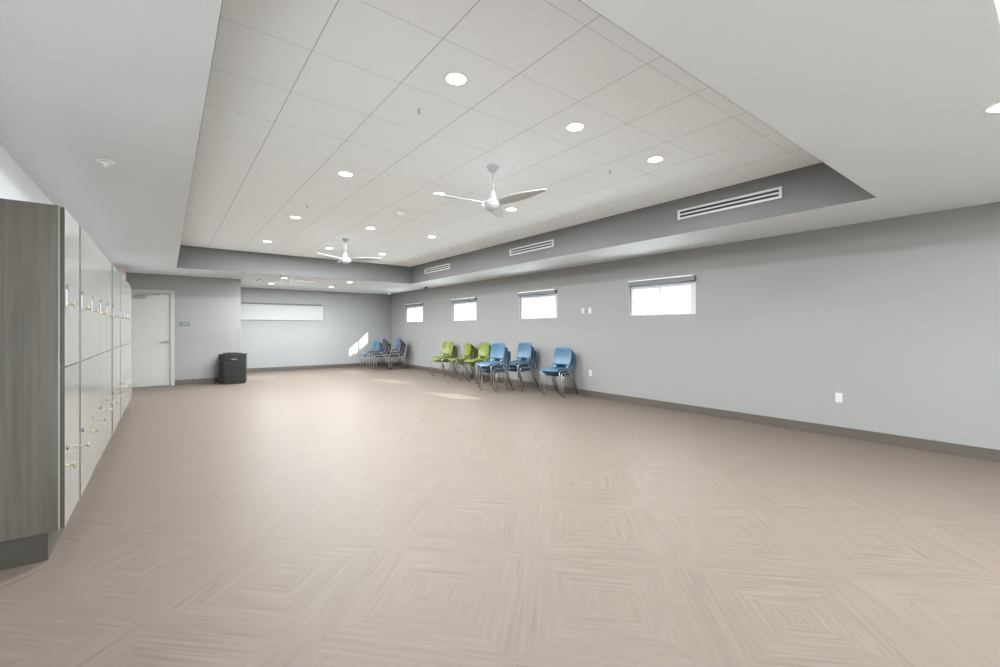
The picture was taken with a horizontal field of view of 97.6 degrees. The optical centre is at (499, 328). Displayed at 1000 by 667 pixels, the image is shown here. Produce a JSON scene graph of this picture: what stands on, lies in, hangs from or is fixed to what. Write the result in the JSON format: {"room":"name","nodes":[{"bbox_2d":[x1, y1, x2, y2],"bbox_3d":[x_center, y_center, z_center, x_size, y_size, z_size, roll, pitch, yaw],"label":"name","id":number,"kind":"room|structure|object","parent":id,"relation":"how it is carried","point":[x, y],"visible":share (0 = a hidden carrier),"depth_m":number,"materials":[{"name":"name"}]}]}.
{"room":"multipurpose room","nodes":[
{"label":"multipurpose room","id":0,"kind":"room"},
{"bbox_2d":[0,145,53,204],"bbox_3d":[-3.734,-0.212,3.264,0.120,3.145,16.920,0,0,-37],"label":"wall","id":1,"kind":"structure","parent":0,"point":[15,184],"depth_m":3.40,"materials":[{"name":"white paint"}]},
{"bbox_2d":[115,266,124,278],"bbox_3d":[-7.959,0.030,9.110,0.250,2.660,0.140,0,0,-37],"label":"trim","id":2,"kind":"structure","parent":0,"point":[120,269],"depth_m":9.09,"materials":[{"name":"white paint"}]},
{"bbox_2d":[125,272,240,387],"bbox_3d":[-7.794,-0.212,10.732,2.480,3.145,0.120,0,0,-37],"label":"wall","id":3,"kind":"structure","parent":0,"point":[212,306],"depth_m":10.92,"materials":[{"name":"grey paint"}]},
{"bbox_2d":[131,289,174,386],"bbox_3d":[-8.261,0.217,10.219,1.075,2.285,0.128,0,0,-37],"label":"door","id":4,"kind":"structure","parent":3,"relation":"attached to","point":[152,311],"depth_m":10.32,"materials":[{"name":"grey paint"}]},
{"bbox_2d":[179,322,189,325],"bbox_3d":[-7.710,-0.120,10.713,0.210,0.100,0.012,0,0,-37],"label":"room sign","id":5,"kind":"object","parent":3,"relation":"attached to","point":[180,323],"visible":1,"depth_m":10.71,"materials":[{"name":"grey"}]},
{"bbox_2d":[175,378,218,384],"bbox_3d":[-7.319,1.298,11.012,1.385,0.125,0.010,0,0,-37],"label":"baseboard","id":6,"kind":"structure","parent":3,"relation":"attached to","point":[203,380],"depth_m":10.85,"materials":[{"name":"grey rubber"}]},
{"bbox_2d":[241,287,390,367],"bbox_3d":[-6.248,-0.263,15.055,5.220,3.245,0.120,0,0,-37],"label":"wall","id":7,"kind":"structure","parent":0,"point":[350,326],"depth_m":14.98,"materials":[{"name":"grey paint"}]},
{"bbox_2d":[241,302,322,320],"bbox_3d":[-7.192,-0.553,14.313,2.676,0.568,0.065,0,0,-37],"label":"roller shade","id":8,"kind":"object","parent":7,"relation":"attached to","point":[253,311],"visible":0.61,"depth_m":14.33,"materials":[{"name":"fabric"}]},
{"bbox_2d":[247,362,390,371],"bbox_3d":[-6.209,1.298,15.003,5.220,0.125,0.010,0,0,-37],"label":"baseboard","id":9,"kind":"structure","parent":7,"relation":"attached to","point":[351,364],"depth_m":14.82,"materials":[{"name":"grey rubber"}]},
{"bbox_2d":[0,365,999,666],"bbox_3d":[-1.439,1.420,6.637,8.220,0.120,19.500,0,0,-37],"label":"floor","id":10,"kind":"structure","parent":0,"point":[399,516],"depth_m":2.80,"materials":[{"name":"plastic"}]},
{"bbox_2d":[0,198,79,570],"bbox_3d":[-2.932,0.314,2.716,0.483,2.093,0.575,0,0,-37],"label":"locker","id":11,"kind":"object","parent":10,"relation":"on","point":[40,242],"visible":1,"depth_m":2.54,"materials":[{"name":"grey wood"}]},
{"bbox_2d":[79,225,91,496],"bbox_3d":[-3.279,0.315,3.175,0.487,2.090,0.574,0,0,-37],"label":"locker","id":12,"kind":"object","parent":10,"relation":"on","point":[85,361],"visible":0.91,"depth_m":3.26,"materials":[{"name":"grey"}]},
{"bbox_2d":[90,241,99,472],"bbox_3d":[-3.630,0.315,3.631,0.483,2.090,0.574,0,0,-37],"label":"locker","id":13,"kind":"object","parent":10,"relation":"on","point":[95,250],"visible":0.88,"depth_m":3.75,"materials":[{"name":"grey"}]},
{"bbox_2d":[97,250,105,456],"bbox_3d":[-3.979,0.315,4.089,0.483,2.090,0.574,0,0,-37],"label":"locker","id":14,"kind":"object","parent":10,"relation":"on","point":[102,354],"visible":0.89,"depth_m":4.16,"materials":[{"name":"grey"}]},
{"bbox_2d":[105,257,111,444],"bbox_3d":[-4.328,0.315,4.547,0.483,2.090,0.574,0,0,-37],"label":"locker","id":15,"kind":"object","parent":10,"relation":"on","point":[108,351],"visible":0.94,"depth_m":4.60,"materials":[{"name":"grey"}]},
{"bbox_2d":[105,264,117,447],"bbox_3d":[-4.675,0.315,5.006,0.488,2.090,0.574,0,0,-37],"label":"locker","id":16,"kind":"object","parent":10,"relation":"on","point":[114,270],"visible":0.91,"depth_m":5.08,"materials":[{"name":"grey"}]},
{"bbox_2d":[117,271,120,423],"bbox_3d":[-5.026,0.315,5.462,0.483,2.090,0.574,0,0,-37],"label":"locker","id":17,"kind":"object","parent":10,"relation":"on","point":[118,273],"visible":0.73,"depth_m":5.57,"materials":[{"name":"grey"}]},
{"bbox_2d":[119,274,124,417],"bbox_3d":[-5.374,0.315,5.920,0.486,2.090,0.574,0,0,-37],"label":"locker","id":18,"kind":"object","parent":10,"relation":"on","point":[122,318],"visible":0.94,"depth_m":5.90,"materials":[{"name":"grey"}]},
{"bbox_2d":[124,279,127,409],"bbox_3d":[-5.724,0.315,6.377,0.483,2.090,0.574,0,0,-37],"label":"locker","id":19,"kind":"object","parent":10,"relation":"on","point":[125,281],"visible":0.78,"depth_m":6.53,"materials":[{"name":"grey"}]},
{"bbox_2d":[127,283,129,403],"bbox_3d":[-6.073,0.315,6.835,0.483,2.090,0.574,0,0,-37],"label":"locker","id":20,"kind":"object","parent":10,"relation":"on","point":[128,382],"visible":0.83,"depth_m":6.87,"materials":[{"name":"grey"}]},
{"bbox_2d":[129,285,131,399],"bbox_3d":[-6.422,0.315,7.292,0.483,2.090,0.574,0,0,-37],"label":"locker","id":21,"kind":"object","parent":10,"relation":"on","point":[130,379],"visible":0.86,"depth_m":7.25,"materials":[{"name":"grey"}]},
{"bbox_2d":[218,352,246,384],"bbox_3d":[-6.727,0.978,11.038,0.588,0.765,0.596,0,0,-24],"label":"waste bin","id":22,"kind":"object","parent":10,"relation":"on","point":[232,365],"visible":1,"depth_m":10.79,"materials":[{"name":"black plastic"}]},
{"bbox_2d":[218,353,246,359],"bbox_3d":[-6.728,0.698,11.042,0.588,0.145,0.588,0,0,-24],"label":"lid","id":23,"kind":"object","parent":22,"relation":"attached to","point":[225,356],"depth_m":10.80,"materials":[{"name":"grey plastic"}]},
{"bbox_2d":[363,343,383,368],"bbox_3d":[-4.414,0.926,15.250,0.555,0.875,0.522,0,0,-41],"label":"chair","id":24,"kind":"object","parent":10,"relation":"on","point":[380,344],"visible":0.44,"depth_m":15.20,"materials":[{"name":"blue plastic"}]},
{"bbox_2d":[360,341,380,366],"bbox_3d":[-4.489,0.856,15.184,0.555,0.875,0.522,0,0,-41],"label":"chair","id":25,"kind":"object","parent":24,"relation":"on","point":[376,345],"visible":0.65,"depth_m":15.23,"materials":[{"name":"blue plastic"}]},
{"bbox_2d":[373,343,392,370],"bbox_3d":[-3.920,0.926,14.634,0.555,0.875,0.522,0,0,-27],"label":"chair","id":26,"kind":"object","parent":10,"relation":"on","point":[389,344],"visible":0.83,"depth_m":14.54,"materials":[{"name":"grey metal"}]},
{"bbox_2d":[371,341,389,367],"bbox_3d":[-3.991,0.846,14.597,0.555,0.875,0.522,0,0,-27],"label":"chair","id":27,"kind":"object","parent":26,"relation":"on","point":[387,342],"visible":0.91,"depth_m":14.56,"materials":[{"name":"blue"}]},
{"bbox_2d":[368,339,386,365],"bbox_3d":[-4.062,0.766,14.561,0.555,0.875,0.522,0,0,-27],"label":"chair","id":28,"kind":"object","parent":27,"relation":"on","point":[384,343],"visible":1,"depth_m":14.61,"materials":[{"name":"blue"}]},
{"bbox_2d":[388,343,406,369],"bbox_3d":[-3.522,0.926,15.036,0.555,0.875,0.522,0,0,-25],"label":"chair","id":29,"kind":"object","parent":10,"relation":"on","point":[403,347],"visible":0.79,"depth_m":14.98,"materials":[{"name":"grey metal"}]},
{"bbox_2d":[386,340,404,365],"bbox_3d":[-3.595,0.831,15.002,0.555,0.875,0.522,0,0,-25],"label":"chair","id":30,"kind":"object","parent":29,"relation":"on","point":[401,342],"visible":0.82,"depth_m":14.99,"materials":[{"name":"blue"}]},
{"bbox_2d":[386,338,401,362],"bbox_3d":[-3.667,0.736,14.968,0.555,0.875,0.522,0,0,-25],"label":"chair","id":31,"kind":"object","parent":30,"relation":"on","point":[398,344],"visible":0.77,"depth_m":15.07,"materials":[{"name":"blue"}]},
{"bbox_2d":[433,346,457,376],"bbox_3d":[-1.587,0.926,12.696,0.522,0.875,0.555,0,0,41],"label":"chair","id":32,"kind":"object","parent":10,"relation":"on","point":[445,360],"visible":0.59,"depth_m":12.70,"materials":[{"name":"green plastic"}]},
{"bbox_2d":[430,341,455,373],"bbox_3d":[-1.647,0.809,12.625,0.522,0.889,0.570,0,0,41],"label":"chair","id":33,"kind":"object","parent":32,"relation":"on","point":[447,348],"visible":0.98,"depth_m":12.73,"materials":[{"name":"green plastic"}]},
{"bbox_2d":[453,347,478,380],"bbox_3d":[-0.929,0.926,11.834,0.555,0.875,0.522,0,0,-27],"label":"chair","id":34,"kind":"object","parent":10,"relation":"on","point":[474,352],"visible":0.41,"depth_m":11.77,"materials":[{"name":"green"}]},
{"bbox_2d":[451,345,474,378],"bbox_3d":[-0.989,0.871,11.803,0.555,0.875,0.522,-1,1,-27],"label":"chair","id":35,"kind":"object","parent":34,"relation":"on","point":[472,346],"visible":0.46,"depth_m":11.72,"materials":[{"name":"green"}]},
{"bbox_2d":[449,343,474,376],"bbox_3d":[-1.043,0.814,11.775,0.570,0.889,0.522,0,0,-27],"label":"chair","id":36,"kind":"object","parent":35,"relation":"on","point":[467,348],"visible":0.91,"depth_m":11.86,"materials":[{"name":"green plastic"}]},
{"bbox_2d":[468,359,486,381],"bbox_3d":[-0.456,0.926,11.247,0.555,0.875,0.522,0,0,-37],"label":"chair","id":37,"kind":"object","parent":10,"relation":"on","point":[486,359],"visible":0.16,"depth_m":11.28,"materials":[{"name":"grey metal"}]},
{"bbox_2d":[466,345,490,380],"bbox_3d":[-0.510,0.861,11.206,0.555,0.875,0.522,-1,1,-37],"label":"chair","id":38,"kind":"object","parent":37,"relation":"on","point":[471,363],"visible":0.36,"depth_m":11.20,"materials":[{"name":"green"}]},
{"bbox_2d":[464,342,489,378],"bbox_3d":[-0.557,0.794,11.169,0.570,0.889,0.522,0,0,-37],"label":"chair","id":39,"kind":"object","parent":38,"relation":"on","point":[484,349],"visible":0.94,"depth_m":11.22,"materials":[{"name":"green plastic"}]},
{"bbox_2d":[481,351,513,392],"bbox_3d":[-0.066,0.926,9.713,0.555,0.875,0.522,0,0,-43],"label":"chair","id":40,"kind":"object","parent":10,"relation":"on","point":[496,371],"visible":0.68,"depth_m":9.67,"materials":[{"name":"blue plastic"}]},
{"bbox_2d":[478,347,511,388],"bbox_3d":[-0.118,0.839,9.663,0.571,0.889,0.522,0,0,-44],"label":"chair","id":41,"kind":"object","parent":40,"relation":"on","point":[506,349],"visible":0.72,"depth_m":9.64,"materials":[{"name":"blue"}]},
{"bbox_2d":[476,342,509,385],"bbox_3d":[-0.172,0.753,9.613,0.583,0.905,0.522,0,0,-43],"label":"chair","id":42,"kind":"object","parent":41,"relation":"on","point":[497,349],"visible":1,"depth_m":9.66,"materials":[{"name":"blue plastic"}]},
{"bbox_2d":[507,350,538,390],"bbox_3d":[0.525,0.926,9.936,0.555,0.875,0.522,0,0,-40],"label":"chair","id":43,"kind":"object","parent":10,"relation":"on","point":[523,370],"visible":0.61,"depth_m":9.89,"materials":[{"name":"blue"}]},
{"bbox_2d":[505,347,537,387],"bbox_3d":[0.470,0.841,9.889,0.555,0.875,0.522,-1,1,-40],"label":"chair","id":44,"kind":"object","parent":43,"relation":"on","point":[532,353],"visible":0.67,"depth_m":9.85,"materials":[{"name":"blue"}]},
{"bbox_2d":[503,342,535,383],"bbox_3d":[0.421,0.754,9.846,0.570,0.889,0.522,0,0,-40],"label":"chair","id":45,"kind":"object","parent":44,"relation":"on","point":[524,349],"visible":0.94,"depth_m":9.91,"materials":[{"name":"blue plastic"}]},
{"bbox_2d":[543,353,577,397],"bbox_3d":[1.252,0.926,9.023,0.522,0.875,0.555,0,0,44],"label":"chair","id":46,"kind":"object","parent":10,"relation":"on","point":[574,361],"visible":0.42,"depth_m":8.97,"materials":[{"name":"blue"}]},
{"bbox_2d":[541,351,576,394],"bbox_3d":[1.205,0.874,8.974,0.522,0.875,0.555,0,0,44],"label":"chair","id":47,"kind":"object","parent":46,"relation":"on","point":[572,359],"visible":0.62,"depth_m":8.94,"materials":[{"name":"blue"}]},
{"bbox_2d":[539,347,574,392],"bbox_3d":[1.158,0.822,8.925,0.522,0.875,0.555,0,0,44],"label":"chair","id":48,"kind":"object","parent":47,"relation":"on","point":[562,356],"visible":1,"depth_m":9.01,"materials":[{"name":"blue plastic"}]},
{"bbox_2d":[0,0,999,294],"bbox_3d":[-1.431,-1.310,6.593,7.820,0.020,19.420,0,0,-37],"label":"ceiling","id":49,"kind":"structure","parent":0,"point":[892,96],"depth_m":2.45,"materials":[{"name":"white paint"}]},
{"bbox_2d":[95,158,114,166],"bbox_3d":[-3.057,-1.279,3.391,0.120,0.040,0.120,0,0,-37],"label":"sprinkler","id":50,"kind":"object","parent":49,"relation":"attached to","point":[105,162],"visible":1,"depth_m":3.37,"materials":[{"name":"white metal"}]},
{"bbox_2d":[122,264,127,277],"bbox_3d":[-7.650,-1.177,8.943,0.070,0.244,0.345,0,0,-37],"label":"exit sign","id":51,"kind":"object","parent":49,"relation":"hanging from","point":[123,265],"visible":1,"depth_m":8.82,"materials":[{"name":"grey paint"}]},
{"bbox_2d":[290,279,317,282],"bbox_3d":[-5.250,-1.289,11.716,0.600,0.022,0.600,0,0,-37],"label":"ceiling vent","id":52,"kind":"object","parent":49,"relation":"in","point":[293,280],"visible":1,"depth_m":11.67,"materials":[{"name":"white metal"}]},
{"bbox_2d":[983,102,999,113],"bbox_3d":[2.944,-1.297,2.547,0.184,0.004,0.184,0,0,-37],"label":"recessed light","id":53,"kind":"object","parent":49,"relation":"in","point":[995,108],"visible":1,"depth_m":2.58,"materials":[{"name":"white"}]},
{"bbox_2d":[181,0,821,266],"bbox_3d":[-1.569,-1.800,6.815,5.470,0.030,10.420,0,0,-37],"label":"ceiling","id":54,"kind":"structure","parent":0,"point":[301,93],"depth_m":3.98,"materials":[{"name":"tile"}]},
{"bbox_2d":[289,216,301,218],"bbox_3d":[-3.267,-1.782,6.997,0.184,0.004,0.184,0,0,-37],"label":"recessed light","id":55,"kind":"object","parent":54,"relation":"in","point":[293,217],"visible":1,"depth_m":7.00,"materials":[{"name":"white"}]},
{"bbox_2d":[337,171,353,176],"bbox_3d":[-1.775,-1.782,5.041,0.184,0.004,0.184,0,0,-37],"label":"recessed light","id":56,"kind":"object","parent":54,"relation":"in","point":[341,173],"visible":1,"depth_m":5.02,"materials":[{"name":"white"}]},
{"bbox_2d":[318,238,380,263],"bbox_3d":[-3.173,-1.541,8.788,1.190,0.488,1.083,0,0,-37],"label":"ceiling fan","id":57,"kind":"object","parent":54,"relation":"hanging from","point":[345,259],"visible":1,"depth_m":8.66,"materials":[{"name":"white metal"}]},
{"bbox_2d":[394,211,405,215],"bbox_3d":[-1.525,-1.757,6.684,0.170,0.056,0.169,0,0,-37],"label":"smoke detector","id":58,"kind":"object","parent":54,"relation":"attached to","point":[398,213],"visible":1,"depth_m":6.64,"materials":[{"name":"white plastic"}]},
{"bbox_2d":[415,106,422,113],"bbox_3d":[-0.654,-1.763,3.538,0.060,0.043,0.060,0,0,-37],"label":"sprinkler","id":59,"kind":"object","parent":54,"relation":"attached to","point":[418,108],"visible":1,"depth_m":3.53,"materials":[{"name":"white metal"}]},
{"bbox_2d":[432,192,445,194],"bbox_3d":[-0.800,-1.782,5.785,0.184,0.004,0.184,0,0,-37],"label":"recessed light","id":60,"kind":"object","parent":54,"relation":"in","point":[439,193],"visible":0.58,"depth_m":5.76,"materials":[{"name":"white"}]},
{"bbox_2d":[443,71,468,85],"bbox_3d":[-0.313,-1.782,3.123,0.184,0.004,0.184,0,0,-37],"label":"recessed light","id":61,"kind":"object","parent":54,"relation":"in","point":[455,78],"visible":1,"depth_m":3.12,"materials":[{"name":"white"}]},
{"bbox_2d":[432,165,546,217],"bbox_3d":[-0.093,-1.541,4.704,1.154,0.488,1.154,0,0,-37],"label":"ceiling fan","id":62,"kind":"object","parent":54,"relation":"hanging from","point":[494,205],"visible":1,"depth_m":4.73,"materials":[{"name":"white metal"}]},
{"bbox_2d":[505,207,516,210],"bbox_3d":[0.169,-1.782,6.524,0.184,0.004,0.184,0,0,-37],"label":"recessed light","id":63,"kind":"object","parent":54,"relation":"in","point":[511,208],"visible":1,"depth_m":6.53,"materials":[{"name":"white"}]},
{"bbox_2d":[177,0,875,283],"bbox_3d":[-1.569,-1.542,6.815,5.416,0.485,10.366,0,0,-37],"label":"ceiling bulkhead","id":64,"kind":"structure","parent":54,"relation":"attached to","point":[815,186],"depth_m":7.04,"materials":[{"name":"grey paint"}]},
{"bbox_2d":[424,263,449,273],"bbox_3d":[-1.643,-1.560,11.361,0.013,0.130,1.320,0,0,-37],"label":"diffuser","id":65,"kind":"object","parent":64,"relation":"attached to","point":[445,266],"visible":1,"depth_m":11.33,"materials":[{"name":"grey paint"}]},
{"bbox_2d":[510,239,553,255],"bbox_3d":[0.586,-1.560,8.438,0.013,0.130,1.270,0,0,-37],"label":"diffuser","id":66,"kind":"object","parent":64,"relation":"attached to","point":[550,243],"visible":1,"depth_m":8.38,"materials":[{"name":"grey paint"}]},
{"bbox_2d":[677,186,781,219],"bbox_3d":[2.826,-1.560,5.500,0.013,0.130,1.280,0,0,-37],"label":"diffuser","id":67,"kind":"object","parent":64,"relation":"attached to","point":[774,193],"visible":1,"depth_m":5.43,"materials":[{"name":"grey paint"}]},
{"bbox_2d":[565,122,585,131],"bbox_3d":[0.663,-1.782,3.867,0.184,0.004,0.184,0,0,-37],"label":"recessed light","id":68,"kind":"object","parent":54,"relation":"in","point":[574,126],"visible":1,"depth_m":3.85,"materials":[{"name":"white"}]},
{"bbox_2d":[646,156,663,162],"bbox_3d":[1.631,-1.782,4.606,0.184,0.004,0.184,0,0,-37],"label":"recessed light","id":69,"kind":"object","parent":54,"relation":"in","point":[654,159],"visible":1,"depth_m":4.60,"materials":[{"name":"white"}]},
{"bbox_2d":[391,202,999,449],"bbox_3d":[1.726,-0.263,9.000,0.120,3.245,19.420,0,0,-37],"label":"wall","id":70,"kind":"structure","parent":0,"point":[899,317],"depth_m":5.91,"materials":[{"name":"grey paint"}]},
{"bbox_2d":[404,303,422,306],"bbox_3d":[-2.968,-0.821,15.003,0.066,0.098,1.280,0,0,-37],"label":"roller shade","id":71,"kind":"object","parent":70,"relation":"attached to","point":[413,304],"visible":1,"depth_m":14.93,"materials":[{"name":"grey metal"}]},
{"bbox_2d":[407,306,422,321],"bbox_3d":[-2.894,-0.510,15.059,0.118,0.540,1.280,0,0,-37],"label":"window","id":72,"kind":"structure","parent":70,"relation":"in","point":[413,307],"depth_m":15.07,"materials":[{"name":"grey plastic"}]},
{"bbox_2d":[453,301,476,320],"bbox_3d":[-0.972,-0.510,12.539,0.118,0.540,1.260,0,0,-37],"label":"window","id":73,"kind":"structure","parent":70,"relation":"in","point":[468,302],"depth_m":12.54,"materials":[{"name":"grey plastic"}]},
{"bbox_2d":[451,297,476,302],"bbox_3d":[-1.046,-0.821,12.482,0.066,0.098,1.260,0,0,-37],"label":"roller shade","id":74,"kind":"object","parent":73,"relation":"attached to","point":[471,298],"visible":1,"depth_m":12.40,"materials":[{"name":"grey"}]},
{"bbox_2d":[521,293,556,318],"bbox_3d":[0.908,-0.510,10.074,0.118,0.540,1.260,0,0,-37],"label":"window","id":75,"kind":"structure","parent":70,"relation":"in","point":[537,297],"depth_m":10.09,"materials":[{"name":"grey plastic"}]},
{"bbox_2d":[518,289,556,296],"bbox_3d":[0.834,-0.821,10.017,0.066,0.098,1.260,0,0,-37],"label":"roller shade","id":76,"kind":"object","parent":75,"relation":"attached to","point":[550,291],"visible":1,"depth_m":9.95,"materials":[{"name":"grey"}]},
{"bbox_2d":[630,281,695,315],"bbox_3d":[2.812,-0.510,7.577,0.118,0.540,1.260,0,0,-37],"label":"window","id":77,"kind":"structure","parent":70,"relation":"in","point":[692,284],"depth_m":7.52,"materials":[{"name":"grey plastic"}]},
{"bbox_2d":[628,275,694,286],"bbox_3d":[2.738,-0.821,7.520,0.066,0.098,1.260,0,0,-37],"label":"roller shade","id":78,"kind":"object","parent":77,"relation":"attached to","point":[685,278],"visible":1,"depth_m":7.45,"materials":[{"name":"grey metal"}]},
{"bbox_2d":[392,362,999,461],"bbox_3d":[1.714,1.298,8.909,0.010,0.125,19.290,0,0,-37],"label":"baseboard","id":79,"kind":"structure","parent":70,"relation":"attached to","point":[975,452],"depth_m":6.00,"materials":[{"name":"grey rubber"}]},
{"bbox_2d":[835,393,841,402],"bbox_3d":[4.284,0.868,5.538,0.009,0.120,0.074,0,0,-37],"label":"wall outlet","id":80,"kind":"object","parent":70,"relation":"attached to","point":[838,396],"visible":1,"depth_m":5.54,"materials":[{"name":"grey plastic"}]},
{"bbox_3d":[3.054,-1.800,0.752,5.470,0.030,2.952,0,0,-37],"label":"ceiling","id":81,"kind":"structure","parent":0,"visible":0},
{"bbox_2d":[993,0,999,25],"bbox_3d":[3.054,-1.542,0.752,5.416,0.485,2.898,0,0,-37],"label":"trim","id":82,"kind":"structure","parent":81,"relation":"attached to","point":[996,2],"depth_m":1.82,"materials":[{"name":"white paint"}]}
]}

